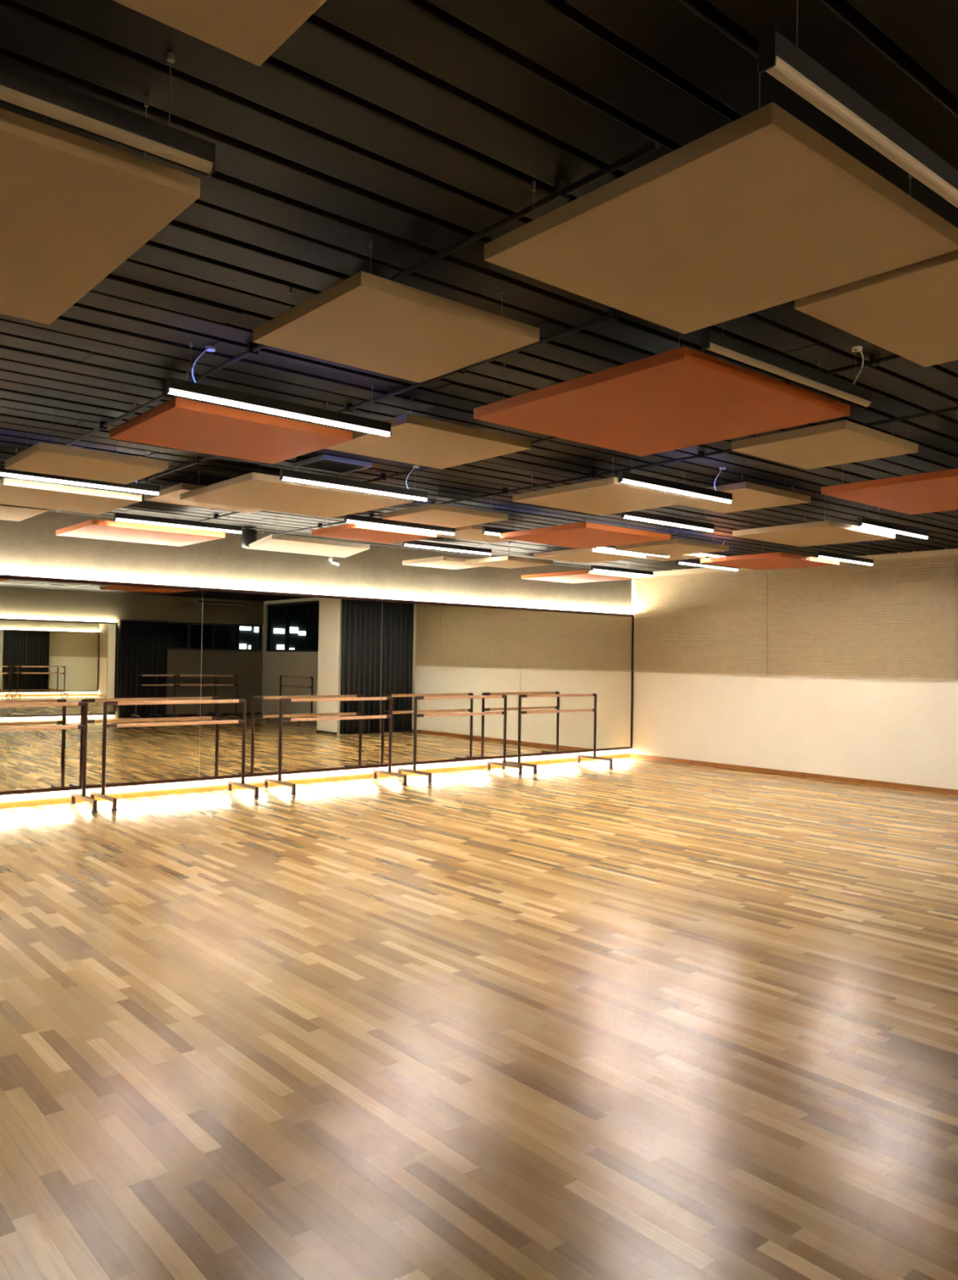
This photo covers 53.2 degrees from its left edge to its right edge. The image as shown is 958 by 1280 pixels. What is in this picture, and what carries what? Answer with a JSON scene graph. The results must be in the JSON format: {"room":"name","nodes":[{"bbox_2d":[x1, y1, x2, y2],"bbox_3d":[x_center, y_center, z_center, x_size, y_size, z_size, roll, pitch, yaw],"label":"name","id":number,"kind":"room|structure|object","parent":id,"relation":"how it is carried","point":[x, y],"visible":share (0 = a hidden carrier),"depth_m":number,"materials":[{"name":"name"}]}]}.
{"room":"exercise studio","nodes":[
{"label":"exercise studio","id":0,"kind":"room"},
{"bbox_2d":[0,511,631,802],"bbox_3d":[-3.124,0.106,10.473,14.630,3.100,0.200,2,-1,-40],"label":"wall","id":1,"kind":"structure","parent":0,"point":[31,546],"depth_m":11.05,"materials":[{"name":"paint"}]},
{"bbox_2d":[240,527,257,549],"bbox_3d":[-2.484,-1.103,10.341,0.176,0.229,0.176,2,-1,-40],"label":"speaker","id":2,"kind":"object","parent":1,"relation":"hanging from","point":[248,536],"visible":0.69,"depth_m":10.27},
{"bbox_2d":[0,753,630,808],"bbox_3d":[-3.079,1.626,10.361,14.230,0.058,0.014,2,-1,-40],"label":"baseboard","id":3,"kind":"structure","parent":1,"relation":"attached to","point":[260,784],"depth_m":10.87,"materials":[{"name":"brown wood"}]},
{"bbox_2d":[0,574,634,795],"bbox_3d":[-3.025,0.475,10.377,14.160,2.092,0.066,2,-1,-40],"label":"framed mirror","id":4,"kind":"object","parent":1,"relation":"attached to","point":[95,642],"visible":1,"depth_m":10.93,"materials":[{"name":"brown mirror"}]},
{"bbox_2d":[328,556,340,565],"bbox_3d":[-1.729,-0.942,11.434,0.104,0.115,0.148,2,-1,-40],"label":"security camera","id":5,"kind":"object","parent":1,"relation":"attached to","point":[331,558],"visible":0.99,"depth_m":11.40,"materials":[{"name":"white plastic"}]},
{"bbox_2d":[55,197,949,512],"bbox_3d":[-1.336,-1.258,5.946,0.040,0.048,8.400,2,-1,-40],"label":"conduit pipe","id":6,"kind":"object","parent":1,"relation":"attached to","point":[614,314],"visible":0.51,"depth_m":4.36,"materials":[{"name":"black metal"}]},
{"bbox_2d":[195,353,902,521],"bbox_3d":[-0.237,-1.228,6.611,0.040,0.048,8.800,2,-1,-40],"label":"conduit pipe","id":7,"kind":"object","parent":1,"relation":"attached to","point":[874,360],"visible":0.3,"depth_m":4.55,"materials":[{"name":"black metal"}]},
{"bbox_2d":[274,406,957,534],"bbox_3d":[0.630,-1.203,7.212,0.040,0.048,9.000,2,-1,-40],"label":"conduit pipe","id":8,"kind":"object","parent":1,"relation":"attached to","point":[701,455],"visible":0.72,"depth_m":6.74,"materials":[{"name":"black metal"}]},
{"bbox_2d":[0,757,957,1279],"bbox_3d":[0.887,1.685,5.657,14.630,0.120,12.720,2,-1,-40],"label":"floor","id":9,"kind":"structure","parent":0,"point":[633,1018],"depth_m":3.88,"materials":[{"name":"brown wood"}]},
{"bbox_2d":[0,702,97,813],"bbox_3d":[-4.376,1.091,8.770,1.535,1.026,0.684,2,-1,-40],"label":"ballet barre","id":10,"kind":"object","parent":9,"relation":"on","point":[84,726],"visible":1,"depth_m":9.13,"materials":[{"name":"metal"}]},
{"bbox_2d":[90,698,258,811],"bbox_3d":[-3.103,1.132,9.843,1.535,1.026,0.684,2,-1,-40],"label":"ballet barre","id":11,"kind":"object","parent":9,"relation":"on","point":[105,726],"visible":0.94,"depth_m":9.77,"materials":[{"name":"metal"}]},
{"bbox_2d":[263,696,407,795],"bbox_3d":[-1.636,1.179,11.080,1.535,1.026,0.684,2,-1,-40],"label":"ballet barre","id":12,"kind":"object","parent":9,"relation":"on","point":[292,785],"visible":1,"depth_m":11.00,"materials":[{"name":"metal"}]},
{"bbox_2d":[397,694,522,782],"bbox_3d":[-0.221,1.223,12.248,1.535,1.026,0.684,2,-1,-40],"label":"ballet barre","id":13,"kind":"object","parent":9,"relation":"on","point":[504,712],"visible":0.91,"depth_m":12.19,"materials":[{"name":"metal"}]},
{"bbox_2d":[501,693,613,773],"bbox_3d":[1.109,1.265,13.330,1.535,1.026,0.684,2,-1,-40],"label":"ballet barre","id":14,"kind":"object","parent":9,"relation":"on","point":[520,712],"visible":0.94,"depth_m":13.27,"materials":[{"name":"metal"}]},
{"bbox_2d":[630,548,957,789],"bbox_3d":[6.490,0.251,10.262,0.200,3.100,12.520,2,-1,-40],"label":"wall","id":15,"kind":"structure","parent":0,"point":[894,731],"depth_m":12.65,"materials":[{"name":"white paint"}]},
{"bbox_2d":[633,569,768,675],"bbox_3d":[3.185,-0.243,14.019,0.034,1.469,2.367,2,-1,-40],"label":"acoustic panel","id":16,"kind":"object","parent":15,"relation":"attached to","point":[709,623],"visible":0.99,"depth_m":13.92,"materials":[{"name":"beige fabric"}]},
{"bbox_2d":[630,753,957,795],"bbox_3d":[4.262,1.783,12.680,0.014,0.062,5.906,2,-1,-40],"label":"baseboard","id":17,"kind":"structure","parent":15,"relation":"attached to","point":[934,789],"depth_m":12.62,"materials":[{"name":"brown wood"}]},
{"bbox_2d":[640,548,957,577],"bbox_3d":[4.293,-1.021,12.734,0.035,0.072,5.920,2,-1,-40],"label":"trim","id":18,"kind":"structure","parent":15,"relation":"attached to","point":[954,551],"depth_m":11.90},
{"bbox_2d":[766,555,956,680],"bbox_3d":[4.762,-0.255,12.149,0.034,1.469,2.510,2,-1,-40],"label":"acoustic panel","id":19,"kind":"object","parent":15,"relation":"attached to","point":[896,618],"visible":0.98,"depth_m":12.02,"materials":[{"name":"beige fabric"}]},
{"bbox_2d":[955,555,957,680],"bbox_3d":[5.830,-0.263,10.883,0.034,1.469,0.787,2,-1,-40],"label":"acoustic panel","id":20,"kind":"object","parent":15,"relation":"attached to","point":[957,561],"visible":1,"depth_m":11.17,"materials":[{"name":"beige fabric"}]},
{"bbox_3d":[0.935,-1.402,5.717,14.630,0.145,12.720,2,-1,-40],"label":"ceiling","id":21,"kind":"structure","parent":0,"visible":0},
{"bbox_2d":[0,503,48,521],"bbox_3d":[-3.943,-1.193,7.511,0.847,0.357,0.847,2,-1,-40],"label":"acoustic baffle","id":22,"kind":"object","parent":21,"relation":"hanging from","point":[7,512],"visible":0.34,"depth_m":7.56,"materials":[{"name":"beige fabric"}]},
{"bbox_2d":[0,448,142,514],"bbox_3d":[-3.081,-1.190,6.975,0.924,0.357,0.908,2,-1,-40],"label":"acoustic baffle","id":23,"kind":"object","parent":21,"relation":"hanging from","point":[17,492],"visible":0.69,"depth_m":6.83,"materials":[{"name":"beige fabric"}]},
{"bbox_2d":[0,465,159,495],"bbox_3d":[-2.736,-1.210,6.471,1.168,0.326,0.044,2,-1,-40],"label":"linear light","id":24,"kind":"object","parent":21,"relation":"hanging from","point":[132,486],"visible":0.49,"depth_m":6.49,"materials":[{"name":"white plastic"}]},
{"bbox_2d":[4,409,168,484],"bbox_3d":[-2.374,-1.208,5.793,0.738,0.347,0.705,2,-1,-40],"label":"acoustic baffle","id":25,"kind":"object","parent":21,"relation":"hanging from","point":[41,458],"visible":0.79,"depth_m":5.67,"materials":[{"name":"beige fabric"}]},
{"bbox_2d":[0,94,199,324],"bbox_3d":[-1.541,-1.266,2.423,1.221,0.337,1.221,2,-1,-40],"label":"acoustic baffle","id":26,"kind":"object","parent":21,"relation":"hanging from","point":[73,208],"visible":0.95,"depth_m":2.42,"materials":[{"name":"beige fabric"}]},
{"bbox_2d":[0,52,215,177],"bbox_3d":[-1.075,-1.274,1.885,1.168,0.326,0.037,2,-1,-40],"label":"linear light","id":27,"kind":"object","parent":21,"relation":"hanging from","point":[19,87],"visible":0.96,"depth_m":2.08,"materials":[{"name":"metal"}]},
{"bbox_2d":[0,84,213,173],"bbox_3d":[-1.077,-1.123,1.882,1.160,0.019,0.034,2,-1,-40],"label":"diffuser","id":28,"kind":"object","parent":27,"relation":"attached to","point":[21,95],"depth_m":2.09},
{"bbox_2d":[55,508,225,546],"bbox_3d":[-3.156,-1.149,8.931,1.204,0.367,1.036,2,-1,-40],"label":"acoustic baffle","id":29,"kind":"object","parent":21,"relation":"hanging from","point":[93,528],"visible":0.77,"depth_m":8.77,"materials":[{"name":"orange fabric"}]},
{"bbox_2d":[114,511,242,533],"bbox_3d":[-2.660,-1.169,8.551,1.168,0.326,0.037,2,-1,-40],"label":"linear light","id":30,"kind":"object","parent":21,"relation":"hanging from","point":[117,516],"visible":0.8,"depth_m":8.51,"materials":[{"name":"white plastic"}]},
{"bbox_2d":[115,517,241,533],"bbox_3d":[-2.662,-1.017,8.548,1.160,0.019,0.034,2,-1,-40],"label":"diffuser","id":31,"kind":"object","parent":30,"relation":"attached to","point":[141,520],"depth_m":8.54,"materials":[{"name":"white plastic"}]},
{"bbox_2d":[144,475,262,513],"bbox_3d":[-2.132,-1.234,7.850,0.950,0.207,0.762,2,-1,-40],"label":"acoustic baffle","id":32,"kind":"object","parent":21,"relation":"hanging from","point":[171,495],"visible":0.5,"depth_m":7.78,"materials":[{"name":"beige fabric"}]},
{"bbox_2d":[112,0,326,66],"bbox_3d":[-0.466,-1.278,1.197,0.904,0.327,0.927,2,-1,-40],"label":"acoustic baffle","id":33,"kind":"object","parent":21,"relation":"hanging from","point":[251,31],"visible":1,"depth_m":1.70,"materials":[{"name":"beige fabric"}]},
{"bbox_2d":[109,371,352,464],"bbox_3d":[-1.349,-1.233,5.200,0.989,0.287,0.901,2,-1,-40],"label":"acoustic baffle","id":34,"kind":"object","parent":21,"relation":"hanging from","point":[177,423],"visible":0.91,"depth_m":5.07,"materials":[{"name":"orange fabric"}]},
{"bbox_2d":[165,342,391,437],"bbox_3d":[-0.907,-1.220,4.539,1.168,0.326,0.044,2,-1,-40],"label":"linear light","id":35,"kind":"object","parent":21,"relation":"hanging from","point":[196,390],"visible":0.94,"depth_m":4.45,"materials":[{"name":"white plastic"}]},
{"bbox_2d":[168,387,390,435],"bbox_3d":[-0.909,-1.069,4.536,1.160,0.019,0.034,2,-1,-40],"label":"diffuser","id":36,"kind":"object","parent":35,"relation":"attached to","point":[193,393],"depth_m":4.49,"materials":[{"name":"white plastic"}]},
{"bbox_2d":[180,471,412,518],"bbox_3d":[-1.373,-1.190,7.185,1.305,0.297,1.177,2,-1,-40],"label":"acoustic baffle","id":37,"kind":"object","parent":21,"relation":"hanging from","point":[255,491],"visible":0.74,"depth_m":7.04,"materials":[{"name":"beige fabric"}]},
{"bbox_2d":[248,515,369,557],"bbox_3d":[-1.729,-1.099,9.832,1.133,0.387,0.484,2,-1,-40],"label":"acoustic baffle","id":38,"kind":"object","parent":21,"relation":"hanging from","point":[278,543],"visible":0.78,"depth_m":9.73,"materials":[{"name":"white fabric"}]},
{"bbox_2d":[0,141,659,479],"bbox_3d":[-2.115,-1.278,5.551,0.040,0.048,8.000,2,-1,-40],"label":"conduit pipe","id":39,"kind":"object","parent":21,"relation":"attached to","point":[562,189],"visible":0.6,"depth_m":3.01,"materials":[{"name":"black metal"}]},
{"bbox_2d":[293,454,372,474],"bbox_3d":[-1.037,-1.244,6.800,0.400,0.030,0.400,2,-1,-40],"label":"access hatch","id":40,"kind":"object","parent":21,"relation":"attached to","point":[323,463],"visible":0.94,"depth_m":6.76,"materials":[{"name":"grey metal"}]},
{"bbox_2d":[280,457,427,502],"bbox_3d":[-0.827,-1.179,6.547,1.168,0.326,0.044,2,-1,-40],"label":"linear light","id":41,"kind":"object","parent":21,"relation":"hanging from","point":[287,475],"visible":0.94,"depth_m":6.50,"materials":[{"name":"white plastic"}]},
{"bbox_2d":[283,476,426,501],"bbox_3d":[-0.829,-1.028,6.544,1.160,0.019,0.034,2,-1,-40],"label":"diffuser","id":42,"kind":"object","parent":41,"relation":"attached to","point":[309,480],"depth_m":6.53,"materials":[{"name":"white plastic"}]},
{"bbox_2d":[311,519,436,543],"bbox_3d":[-0.954,-1.123,8.726,0.869,0.357,0.742,2,-1,-40],"label":"acoustic baffle","id":43,"kind":"object","parent":21,"relation":"hanging from","point":[356,531],"visible":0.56,"depth_m":8.60,"materials":[{"name":"orange fabric"}]},
{"bbox_2d":[253,240,539,382],"bbox_3d":[-0.310,-1.249,3.551,0.778,0.287,0.737,2,-1,-40],"label":"acoustic baffle","id":44,"kind":"object","parent":21,"relation":"hanging from","point":[366,321],"visible":0.96,"depth_m":3.44,"materials":[{"name":"beige fabric"}]},
{"bbox_2d":[344,513,455,535],"bbox_3d":[-0.675,-1.140,8.435,1.168,0.326,0.037,2,-1,-40],"label":"linear light","id":45,"kind":"object","parent":21,"relation":"hanging from","point":[356,518],"visible":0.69,"depth_m":8.38,"materials":[{"name":"white plastic"}]},
{"bbox_2d":[346,519,454,534],"bbox_3d":[-0.677,-0.989,8.432,1.160,0.019,0.034,2,-1,-40],"label":"diffuser","id":46,"kind":"object","parent":45,"relation":"attached to","point":[368,522],"depth_m":8.43,"materials":[{"name":"white plastic"}]},
{"bbox_2d":[324,397,531,469],"bbox_3d":[-0.304,-1.230,5.537,0.877,0.247,0.835,2,-1,-40],"label":"acoustic baffle","id":47,"kind":"object","parent":21,"relation":"hanging from","point":[413,439],"visible":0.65,"depth_m":5.43,"materials":[{"name":"beige fabric"}]},
{"bbox_2d":[402,537,485,569],"bbox_3d":[-0.351,-1.063,11.311,0.792,0.357,0.792,2,-1,-40],"label":"acoustic baffle","id":48,"kind":"object","parent":21,"relation":"hanging from","point":[442,562],"visible":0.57,"depth_m":11.17,"materials":[{"name":"beige fabric"}]},
{"bbox_2d":[382,486,508,528],"bbox_3d":[-0.287,-1.161,8.077,0.778,0.287,0.737,2,-1,-40],"label":"acoustic baffle","id":49,"kind":"object","parent":21,"relation":"hanging from","point":[434,514],"visible":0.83,"depth_m":7.95,"materials":[{"name":"beige fabric"}]},
{"bbox_2d":[402,540,491,555],"bbox_3d":[-0.320,-1.103,10.074,1.168,0.326,0.037,2,-1,-40],"label":"linear light","id":50,"kind":"object","parent":21,"relation":"hanging from","point":[420,544],"visible":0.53,"depth_m":10.04,"materials":[{"name":"white plastic"}]},
{"bbox_2d":[0,0,957,571],"bbox_3d":[0.932,-1.290,5.713,14.226,0.088,12.318,2,-1,-40],"label":"ceiling panels","id":51,"kind":"object","parent":21,"relation":"hanging from","point":[413,129],"depth_m":2.89,"materials":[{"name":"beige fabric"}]},
{"bbox_2d":[436,508,524,542],"bbox_3d":[0.043,-1.135,9.151,0.831,0.287,0.655,2,-1,-40],"label":"acoustic baffle","id":52,"kind":"object","parent":21,"relation":"hanging from","point":[473,532],"visible":0.35,"depth_m":9.09,"materials":[{"name":"beige fabric"}]},
{"bbox_2d":[465,541,553,568],"bbox_3d":[0.343,-1.047,10.823,0.685,0.387,0.728,2,-1,-40],"label":"acoustic baffle","id":53,"kind":"object","parent":21,"relation":"hanging from","point":[509,562],"visible":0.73,"depth_m":10.68,"materials":[{"name":"beige fabric"}]},
{"bbox_2d":[482,507,567,535],"bbox_3d":[0.487,-1.110,9.046,1.168,0.326,0.037,2,-1,-40],"label":"linear light","id":54,"kind":"object","parent":21,"relation":"hanging from","point":[486,530],"visible":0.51,"depth_m":8.73,"materials":[{"name":"white plastic"}]},
{"bbox_2d":[484,531,500,535],"bbox_3d":[0.484,-0.959,9.043,1.160,0.019,0.034,2,-1,-40],"label":"diffuser","id":55,"kind":"object","parent":54,"relation":"attached to","point":[497,533],"depth_m":8.73,"materials":[{"name":"white plastic"}]},
{"bbox_2d":[521,557,639,583],"bbox_3d":[1.351,-1.003,12.811,1.003,0.367,1.221,2,-1,-40],"label":"acoustic baffle","id":56,"kind":"object","parent":21,"relation":"hanging from","point":[584,575],"visible":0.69,"depth_m":12.60,"materials":[{"name":"orange fabric"}]},
{"bbox_2d":[500,508,671,548],"bbox_3d":[0.965,-1.094,8.690,1.106,0.357,1.072,2,-1,-40],"label":"acoustic baffle","id":57,"kind":"object","parent":21,"relation":"hanging from","point":[585,535],"visible":0.85,"depth_m":8.52,"materials":[{"name":"orange fabric"}]},
{"bbox_2d":[533,547,645,563],"bbox_3d":[1.186,-1.060,10.283,0.825,0.357,0.869,2,-1,-40],"label":"acoustic baffle","id":58,"kind":"object","parent":21,"relation":"hanging from","point":[592,555],"visible":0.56,"depth_m":10.14,"materials":[{"name":"beige fabric"}]},
{"bbox_2d":[512,457,704,515],"bbox_3d":[0.944,-1.162,7.030,0.971,0.287,1.000,2,-1,-40],"label":"acoustic baffle","id":59,"kind":"object","parent":21,"relation":"hanging from","point":[605,496],"visible":0.88,"depth_m":6.91,"materials":[{"name":"beige fabric"}]},
{"bbox_2d":[591,562,653,577],"bbox_3d":[1.870,-1.023,12.417,1.168,0.326,0.037,2,-1,-40],"label":"linear light","id":60,"kind":"object","parent":21,"relation":"hanging from","point":[593,567],"visible":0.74,"depth_m":12.37,"materials":[{"name":"white"}]},
{"bbox_2d":[593,568,653,576],"bbox_3d":[1.868,-0.872,12.414,1.160,0.019,0.034,2,-1,-40],"label":"diffuser","id":61,"kind":"object","parent":60,"relation":"attached to","point":[631,571],"depth_m":12.47,"materials":[{"name":"white plastic"}]},
{"bbox_2d":[593,545,670,557],"bbox_3d":[1.619,-1.073,10.039,1.168,0.326,0.037,2,-1,-40],"label":"linear light","id":62,"kind":"object","parent":21,"relation":"hanging from","point":[609,548],"visible":0.07,"depth_m":9.83,"materials":[{"name":"white plastic"}]},
{"bbox_2d":[473,332,850,456],"bbox_3d":[0.825,-1.190,4.393,1.198,0.337,1.215,2,-1,-40],"label":"acoustic baffle","id":63,"kind":"object","parent":21,"relation":"hanging from","point":[683,397],"visible":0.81,"depth_m":4.22,"materials":[{"name":"orange fabric"}]},
{"bbox_2d":[621,511,714,532],"bbox_3d":[1.585,-1.115,7.949,1.168,0.326,0.037,2,-1,-40],"label":"linear light","id":64,"kind":"object","parent":21,"relation":"hanging from","point":[636,515],"visible":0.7,"depth_m":7.91,"materials":[{"name":"white plastic"}]},
{"bbox_2d":[615,515,729,555],"bbox_3d":[1.908,-1.065,9.452,0.792,0.357,0.781,2,-1,-40],"label":"acoustic baffle","id":65,"kind":"object","parent":21,"relation":"hanging from","point":[672,547],"visible":0.88,"depth_m":9.31,"materials":[{"name":"beige fabric"}]},
{"bbox_2d":[644,536,705,560],"bbox_3d":[2.152,-1.070,10.777,0.515,0.287,0.585,2,-1,-40],"label":"acoustic baffle","id":66,"kind":"object","parent":21,"relation":"hanging from","point":[684,556],"visible":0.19,"depth_m":10.75,"materials":[{"name":"beige fabric"}]},
{"bbox_2d":[617,463,732,503],"bbox_3d":[1.343,-1.148,6.436,1.168,0.326,0.044,2,-1,-40],"label":"linear light","id":67,"kind":"object","parent":21,"relation":"hanging from","point":[623,477],"visible":0.94,"depth_m":6.38,"materials":[{"name":"white plastic"}]},
{"bbox_2d":[621,478,732,502],"bbox_3d":[1.340,-0.997,6.433,1.160,0.019,0.034,2,-1,-40],"label":"diffuser","id":68,"kind":"object","parent":67,"relation":"attached to","point":[640,482],"depth_m":6.41,"materials":[{"name":"white plastic"}]},
{"bbox_2d":[676,550,738,570],"bbox_3d":[2.740,-1.029,11.421,1.168,0.326,0.037,2,-1,-40],"label":"linear light","id":69,"kind":"object","parent":21,"relation":"hanging from","point":[687,562],"visible":0.54,"depth_m":11.30,"materials":[{"name":"white plastic"}]},
{"bbox_2d":[679,561,738,570],"bbox_3d":[2.738,-0.878,11.418,1.160,0.019,0.034,2,-1,-40],"label":"diffuser","id":70,"kind":"object","parent":69,"relation":"attached to","point":[694,563],"depth_m":11.39,"materials":[{"name":"white plastic"}]},
{"bbox_2d":[692,540,733,557],"bbox_3d":[2.431,-1.096,10.527,1.168,0.326,0.044,2,-1,-40],"label":"linear light","id":71,"kind":"object","parent":21,"relation":"hanging from","point":[717,554],"visible":0.3,"depth_m":10.70,"materials":[{"name":"white plastic"}]},
{"bbox_2d":[692,553,724,557],"bbox_3d":[2.428,-0.945,10.524,1.160,0.019,0.034,2,-1,-40],"label":"diffuser","id":72,"kind":"object","parent":71,"relation":"attached to","point":[717,555],"depth_m":10.66,"materials":[{"name":"white plastic"}]},
{"bbox_2d":[484,61,957,333],"bbox_3d":[0.676,-1.241,2.703,0.926,0.307,0.949,2,-1,-40],"label":"acoustic baffle","id":73,"kind":"object","parent":21,"relation":"hanging from","point":[761,211],"visible":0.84,"depth_m":2.56,"materials":[{"name":"beige fabric"}]},
{"bbox_2d":[679,474,811,513],"bbox_3d":[1.984,-1.178,7.438,0.862,0.207,0.800,2,-1,-40],"label":"acoustic baffle","id":74,"kind":"object","parent":21,"relation":"hanging from","point":[746,495],"visible":0.6,"depth_m":7.32,"materials":[{"name":"beige fabric"}]},
{"bbox_2d":[700,537,839,570],"bbox_3d":[3.224,-1.022,10.613,1.155,0.357,1.012,2,-1,-40],"label":"acoustic baffle","id":75,"kind":"object","parent":21,"relation":"hanging from","point":[779,560],"visible":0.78,"depth_m":10.44,"materials":[{"name":"orange fabric"}]},
{"bbox_2d":[701,322,871,408],"bbox_3d":[1.265,-1.200,3.836,1.168,0.326,0.044,2,-1,-40],"label":"linear light","id":76,"kind":"object","parent":21,"relation":"hanging from","point":[712,340],"visible":0.91,"depth_m":3.76,"materials":[{"name":"metal"}]},
{"bbox_2d":[732,494,895,546],"bbox_3d":[2.917,-1.071,8.332,1.089,0.357,0.913,2,-1,-40],"label":"acoustic baffle","id":77,"kind":"object","parent":21,"relation":"hanging from","point":[822,532],"visible":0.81,"depth_m":8.18,"materials":[{"name":"beige fabric"}]},
{"bbox_2d":[731,417,918,469],"bbox_3d":[1.952,-1.193,5.402,0.792,0.257,0.690,2,-1,-40],"label":"acoustic baffle","id":78,"kind":"object","parent":21,"relation":"hanging from","point":[842,442],"visible":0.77,"depth_m":5.29,"materials":[{"name":"beige fabric"}]},
{"bbox_2d":[815,542,874,565],"bbox_3d":[4.041,-1.026,10.547,1.168,0.326,0.037,2,-1,-40],"label":"linear light","id":79,"kind":"object","parent":21,"relation":"hanging from","point":[818,553],"visible":0.87,"depth_m":10.49,"materials":[{"name":"white plastic"}]},
{"bbox_2d":[819,555,873,565],"bbox_3d":[4.039,-0.875,10.544,1.160,0.019,0.034,2,-1,-40],"label":"diffuser","id":80,"kind":"object","parent":79,"relation":"attached to","point":[846,558],"depth_m":10.59,"materials":[{"name":"white plastic"}]},
{"bbox_2d":[758,0,957,208],"bbox_3d":[0.996,-1.236,2.202,1.168,0.326,0.037,2,-1,-40],"label":"linear light","id":81,"kind":"object","parent":21,"relation":"hanging from","point":[778,56],"visible":1,"depth_m":2.00,"materials":[{"name":"metal"}]},
{"bbox_2d":[794,249,957,367],"bbox_3d":[1.679,-1.218,3.038,0.914,0.307,0.949,2,-1,-40],"label":"acoustic baffle","id":82,"kind":"object","parent":21,"relation":"hanging from","point":[910,312],"visible":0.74,"depth_m":3.10,"materials":[{"name":"beige fabric"}]},
{"bbox_2d":[821,468,957,515],"bbox_3d":[3.188,-1.125,6.362,1.277,0.317,1.248,2,-1,-40],"label":"acoustic baffle","id":83,"kind":"object","parent":21,"relation":"hanging from","point":[937,491],"visible":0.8,"depth_m":6.35,"materials":[{"name":"orange fabric"}]},
{"bbox_2d":[857,513,928,539],"bbox_3d":[3.555,-1.079,8.182,1.168,0.326,0.037,2,-1,-40],"label":"linear light","id":84,"kind":"object","parent":21,"relation":"hanging from","point":[864,522],"visible":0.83,"depth_m":8.13,"materials":[{"name":"white plastic"}]},
{"bbox_2d":[862,523,928,538],"bbox_3d":[3.553,-0.928,8.179,1.160,0.019,0.034,2,-1,-40],"label":"diffuser","id":85,"kind":"object","parent":84,"relation":"attached to","point":[883,526],"depth_m":8.18,"materials":[{"name":"white plastic"}]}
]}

